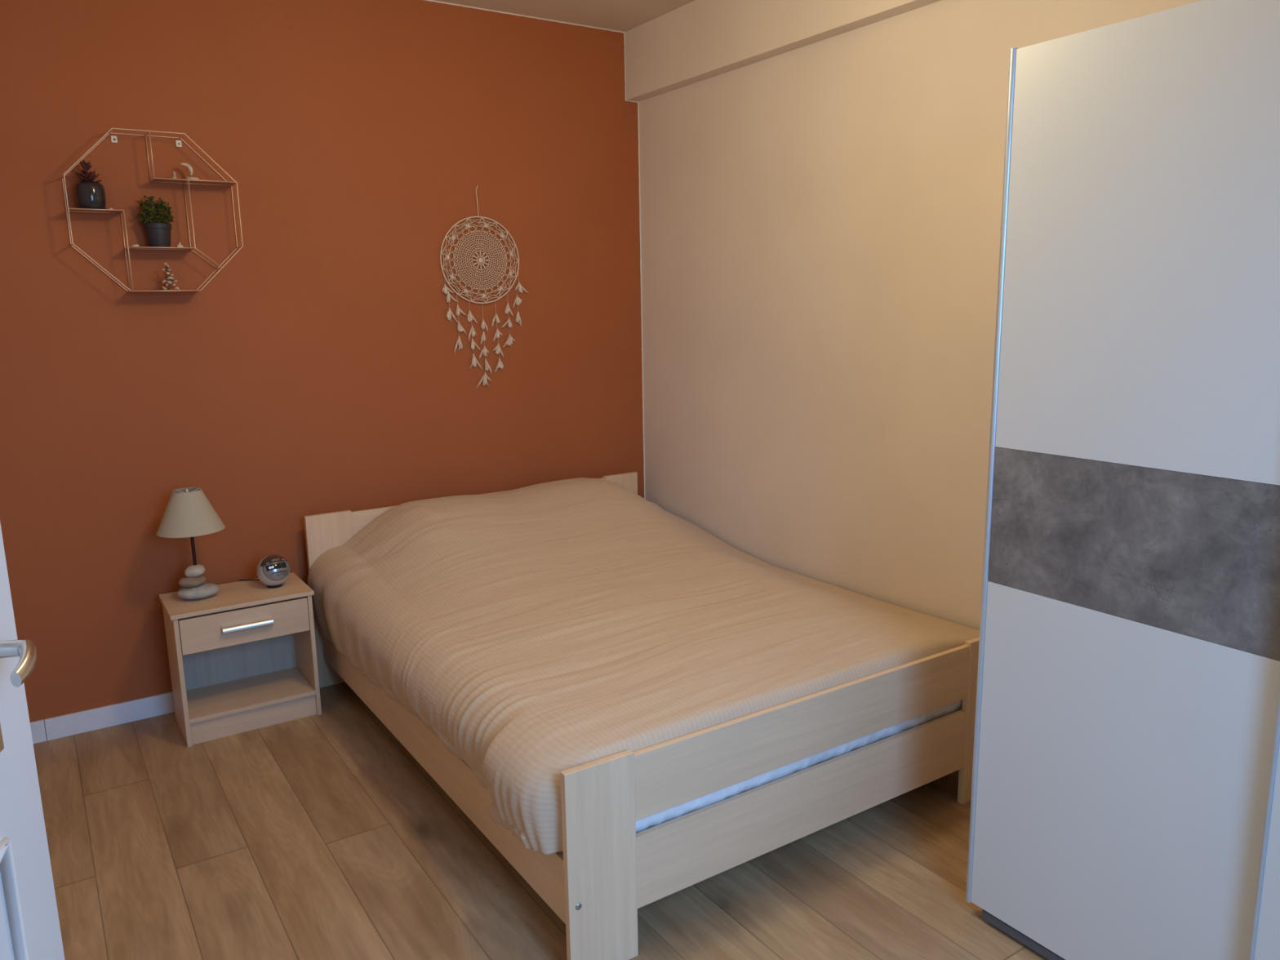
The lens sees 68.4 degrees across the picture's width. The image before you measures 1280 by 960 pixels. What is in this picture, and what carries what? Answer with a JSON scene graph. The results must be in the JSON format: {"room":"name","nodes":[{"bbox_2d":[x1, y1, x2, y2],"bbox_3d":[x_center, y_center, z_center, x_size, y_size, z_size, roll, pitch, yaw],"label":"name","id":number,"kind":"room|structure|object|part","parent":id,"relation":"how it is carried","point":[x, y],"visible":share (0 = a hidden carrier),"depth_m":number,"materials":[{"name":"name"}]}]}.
{"room":"bedroom","nodes":[
{"label":"bedroom","id":0,"kind":"room"},
{"bbox_2d":[0,523,65,959],"bbox_3d":[-0.743,0.323,0.822,0.185,2.032,0.805,-3,11,-8],"label":"door","id":1,"kind":"structure","parent":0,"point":[30,928],"depth_m":1.18,"materials":[{"name":"white paint"}]},
{"bbox_3d":[-0.699,0.828,0.926,0.020,0.706,0.569,-3,11,-12],"label":"panel moulding","id":2,"kind":"part","parent":1,"relation":"part of","materials":[{"name":"white paint"}]},
{"bbox_3d":[-0.700,0.208,1.070,0.020,0.035,0.071,-6,12,-24],"label":"lever handle","id":3,"kind":"part","parent":1,"relation":"part of","materials":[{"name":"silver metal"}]},
{"bbox_2d":[0,0,645,739],"bbox_3d":[-1.225,-0.493,3.707,3.100,2.712,0.100,-8,13,-33],"label":"wall","id":4,"kind":"structure","parent":0,"point":[318,371],"depth_m":3.51,"materials":[{"name":"paint"}]},
{"bbox_2d":[30,691,174,743],"bbox_3d":[-1.168,0.750,3.898,2.888,0.078,0.012,-8,13,-33],"label":"baseboard","id":5,"kind":"structure","parent":4,"relation":"attached to","point":[74,723],"depth_m":3.39,"materials":[{"name":"white wood"}]},
{"bbox_2d":[62,127,243,292],"bbox_3d":[-1.656,-0.912,3.220,0.525,0.525,0.101,-8,13,-33],"label":"wall shelf","id":6,"kind":"object","parent":4,"relation":"attached to","point":[113,138],"visible":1,"depth_m":3.22,"materials":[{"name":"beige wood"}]},
{"bbox_2d":[73,160,106,208],"bbox_3d":[-1.814,-0.971,3.100,0.087,0.157,0.087,-8,13,-33],"label":"potted succulent","id":7,"kind":"object","parent":6,"relation":"on","point":[89,193],"visible":0.98,"depth_m":3.08,"materials":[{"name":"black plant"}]},
{"bbox_2d":[75,182,106,208],"bbox_3d":[-1.813,-0.935,3.107,0.087,0.085,0.087,-8,13,-33],"label":"pot","id":8,"kind":"object","parent":7,"relation":"attached to","point":[91,195],"depth_m":3.07,"materials":[{"name":"black ceramic"}]},
{"bbox_3d":[-1.807,-0.895,3.122,0.157,0.001,0.094,-8,13,-33],"label":"shelf plate","id":9,"kind":"part","parent":6,"relation":"part of","materials":[{"name":"beige wood"}]},
{"bbox_2d":[135,195,173,247],"bbox_3d":[-1.659,-0.885,3.223,0.116,0.174,0.095,-8,13,-33],"label":"potted herb","id":10,"kind":"object","parent":6,"relation":"on","point":[155,218],"visible":0.99,"depth_m":3.20,"materials":[{"name":"plant"}]},
{"bbox_2d":[142,222,171,247],"bbox_3d":[-1.656,-0.840,3.237,0.089,0.080,0.089,-8,13,-33],"label":"pot","id":11,"kind":"object","parent":10,"relation":"attached to","point":[157,234],"depth_m":3.21,"materials":[{"name":"plastic"}]},
{"bbox_3d":[-1.653,-0.800,3.242,0.204,0.001,0.094,-8,13,-33],"label":"shelf plate","id":12,"kind":"part","parent":6,"relation":"part of","materials":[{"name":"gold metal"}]},
{"bbox_2d":[160,262,179,289],"bbox_3d":[-1.632,-0.705,3.260,0.058,0.093,0.034,-8,13,-33],"label":"tree ornament","id":13,"kind":"object","parent":6,"relation":"on","point":[169,278],"visible":1,"depth_m":3.26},
{"bbox_2d":[172,171,177,178],"bbox_3d":[-1.601,-1.046,3.236,0.018,0.032,0.017,-8,13,-33],"label":"figurine","id":14,"kind":"object","parent":6,"relation":"on","point":[174,173],"visible":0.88,"depth_m":3.23,"materials":[{"name":"white ceramic"}]},
{"bbox_2d":[177,241,183,247],"bbox_3d":[-1.598,-0.818,3.270,0.020,0.022,0.010,-8,13,-33],"label":"crystal","id":15,"kind":"object","parent":6,"relation":"on","point":[179,245],"visible":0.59,"depth_m":3.27},
{"bbox_2d":[180,162,199,179],"bbox_3d":[-1.555,-1.063,3.252,0.051,0.061,0.030,-2,11,-7],"label":"shell ornament","id":16,"kind":"object","parent":6,"relation":"on","point":[188,166],"visible":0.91,"depth_m":3.25,"materials":[{"name":"white ceramic"}]},
{"bbox_3d":[-1.549,-1.037,3.270,0.258,0.001,0.094,-8,13,-33],"label":"shelf plate","id":17,"kind":"part","parent":6,"relation":"part of","materials":[{"name":"beige wood"}]},
{"bbox_2d":[440,186,528,388],"bbox_3d":[-0.647,-0.807,3.965,0.397,0.833,0.014,-8,13,-33],"label":"dreamcatcher","id":18,"kind":"object","parent":4,"relation":"attached to","point":[517,300],"visible":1,"depth_m":3.95,"materials":[{"name":"beige fabric"}]},
{"bbox_3d":[-0.673,-1.152,3.890,0.010,0.126,0.008,0,11,5],"label":"hanging cord","id":19,"kind":"part","parent":18,"relation":"part of","materials":[{"name":"beige fabric"}]},
{"bbox_2d":[33,682,1048,959],"bbox_3d":[0.009,1.132,2.146,2.900,0.060,4.300,-8,13,-33],"label":"floor","id":20,"kind":"structure","parent":0,"point":[322,837],"depth_m":2.50,"materials":[{"name":"brown wood"}]},
{"bbox_2d":[158,572,321,747],"bbox_3d":[-1.445,0.641,3.428,0.470,0.476,0.317,-8,13,-33],"label":"nightstand","id":21,"kind":"object","parent":20,"relation":"on","point":[242,656],"visible":0.99,"depth_m":3.39,"materials":[{"name":"brown wood"}]},
{"bbox_3d":[-1.635,0.672,3.321,0.015,0.461,0.293,-8,13,-33],"label":"panel","id":22,"kind":"part","parent":21,"relation":"part of","materials":[{"name":"brown wood"}]},
{"bbox_2d":[155,487,225,599],"bbox_3d":[-1.570,0.225,3.305,0.221,0.393,0.221,-8,13,-33],"label":"table lamp","id":23,"kind":"object","parent":21,"relation":"on","point":[188,513],"visible":1,"depth_m":3.24,"materials":[{"name":"beige fabric"}]},
{"bbox_3d":[-1.573,0.105,3.283,0.218,0.142,0.218,-8,13,-33],"label":"lamp shade","id":24,"kind":"part","parent":23,"relation":"part of","materials":[{"name":"fabric"}]},
{"bbox_3d":[-1.571,0.222,3.305,0.012,0.173,0.011,-8,13,-33],"label":"stem","id":25,"kind":"part","parent":23,"relation":"part of","materials":[{"name":"brown metal"}]},
{"bbox_3d":[-1.531,0.589,3.550,0.424,0.386,0.005,-8,13,-33],"label":"panel","id":26,"kind":"part","parent":21,"relation":"part of","materials":[{"name":"beige wood"}]},
{"bbox_3d":[-1.446,0.490,3.396,0.420,0.122,0.264,-8,13,-33],"label":"drawer","id":27,"kind":"part","parent":21,"relation":"part of","materials":[{"name":"brown wood"}]},
{"bbox_3d":[-1.366,0.507,3.278,0.167,0.025,0.024,-8,13,-33],"label":"drawer handle","id":28,"kind":"part","parent":21,"relation":"part of","materials":[{"name":"silver metal"}]},
{"bbox_2d":[186,666,315,724],"bbox_3d":[-1.448,0.786,3.464,0.424,0.015,0.285,-8,13,-33],"label":"shelf","id":29,"kind":"object","parent":21,"relation":"attached to","point":[224,698],"depth_m":3.45,"materials":[{"name":"brown wood"}]},
{"bbox_2d":[239,554,289,588],"bbox_3d":[-1.384,0.327,3.487,0.225,0.119,0.115,8,14,41],"label":"clock radio","id":30,"kind":"object","parent":21,"relation":"on","point":[273,571],"visible":1,"depth_m":3.41,"materials":[{"name":"silver metal"}]},
{"bbox_3d":[-1.437,0.372,3.520,0.132,0.016,0.018,2,11,13],"label":"power cord","id":31,"kind":"part","parent":30,"relation":"part of","materials":[{"name":"black plastic"}]},
{"bbox_3d":[-1.268,0.621,3.558,0.015,0.461,0.293,-8,13,-33],"label":"panel","id":32,"kind":"part","parent":21,"relation":"part of","materials":[{"name":"brown wood"}]},
{"bbox_2d":[303,471,979,959],"bbox_3d":[-0.091,0.540,3.251,1.518,0.694,2.042,-8,13,-33],"label":"double bed","id":33,"kind":"object","parent":20,"relation":"on","point":[605,871],"visible":0.48,"depth_m":2.33,"materials":[{"name":"brown wood"}]},
{"bbox_3d":[-1.207,0.471,3.719,0.176,0.694,0.024,-8,13,-33],"label":"headboard post","id":34,"kind":"part","parent":33,"relation":"part of","materials":[{"name":"brown wood"}]},
{"bbox_3d":[-0.694,0.772,2.888,0.020,0.157,1.996,-8,13,-33],"label":"rail","id":35,"kind":"part","parent":33,"relation":"part of","materials":[{"name":"brown wood"}]},
{"bbox_3d":[-0.650,0.248,4.055,1.166,0.387,0.016,-8,13,-33],"label":"headboard panel","id":36,"kind":"part","parent":33,"relation":"part of","materials":[{"name":"brown wood"}]},
{"bbox_3d":[-0.087,0.858,2.084,0.176,0.504,0.020,-8,13,-33],"label":"footboard post","id":37,"kind":"part","parent":33,"relation":"part of","materials":[{"name":"brown wood"}]},
{"bbox_3d":[-0.086,0.314,4.442,0.176,0.694,0.024,-8,13,-33],"label":"headboard post","id":38,"kind":"part","parent":33,"relation":"part of","materials":[{"name":"brown wood"}]},
{"bbox_2d":[635,699,962,833],"bbox_3d":[-0.090,0.530,3.250,1.440,0.165,1.998,-8,13,-33],"label":"mattress","id":39,"kind":"object","parent":33,"relation":"on","point":[648,822],"visible":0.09,"depth_m":2.40,"materials":[{"name":"white fabric"}]},
{"bbox_2d":[307,477,979,854],"bbox_3d":[-0.078,0.403,3.235,1.658,0.486,1.994,-8,13,-33],"label":"duvet","id":40,"kind":"object","parent":39,"relation":"on","point":[540,631],"visible":0.99,"depth_m":2.87,"materials":[{"name":"beige fabric"}]},
{"bbox_3d":[0.467,0.825,2.449,1.148,0.179,0.016,-8,13,-33],"label":"footboard panel","id":41,"kind":"part","parent":33,"relation":"part of","materials":[{"name":"brown wood"}]},
{"bbox_3d":[0.463,0.619,2.410,1.148,0.158,0.016,-8,13,-33],"label":"footboard panel","id":42,"kind":"part","parent":33,"relation":"part of","materials":[{"name":"brown wood"}]},
{"bbox_3d":[1.019,0.703,2.797,0.176,0.504,0.020,-8,13,-33],"label":"footboard post","id":43,"kind":"part","parent":33,"relation":"part of","materials":[{"name":"brown wood"}]},
{"bbox_2d":[965,0,1279,959],"bbox_3d":[1.546,0.182,1.546,0.719,1.976,1.819,-8,13,-33],"label":"wardrobe","id":44,"kind":"object","parent":20,"relation":"on","point":[1125,798],"visible":1,"depth_m":1.82,"materials":[{"name":"white laminate"}]},
{"bbox_3d":[1.431,0.251,1.092,0.016,1.934,1.179,-8,13,-33],"label":"sliding door","id":45,"kind":"part","parent":44,"relation":"part of","materials":[{"name":"white laminate"}]},
{"bbox_2d":[433,0,694,31],"bbox_3d":[-0.039,-1.542,1.639,3.100,0.080,4.500,-8,13,-33],"label":"ceiling","id":46,"kind":"structure","parent":0,"point":[623,15],"depth_m":3.82,"materials":[{"name":"paint"}]},
{"bbox_2d":[638,0,1202,630],"bbox_3d":[1.265,-0.339,2.665,0.100,2.712,4.400,-8,13,-33],"label":"wall","id":47,"kind":"structure","parent":0,"point":[820,220],"depth_m":3.35,"materials":[{"name":"beige paint"}]},
{"bbox_2d":[625,0,940,101],"bbox_3d":[1.147,-1.528,2.434,0.068,0.285,4.300,-8,13,-33],"label":"beam","id":48,"kind":"structure","parent":47,"relation":"attached to","point":[696,41],"depth_m":3.60,"materials":[{"name":"beige paint"}]}
]}

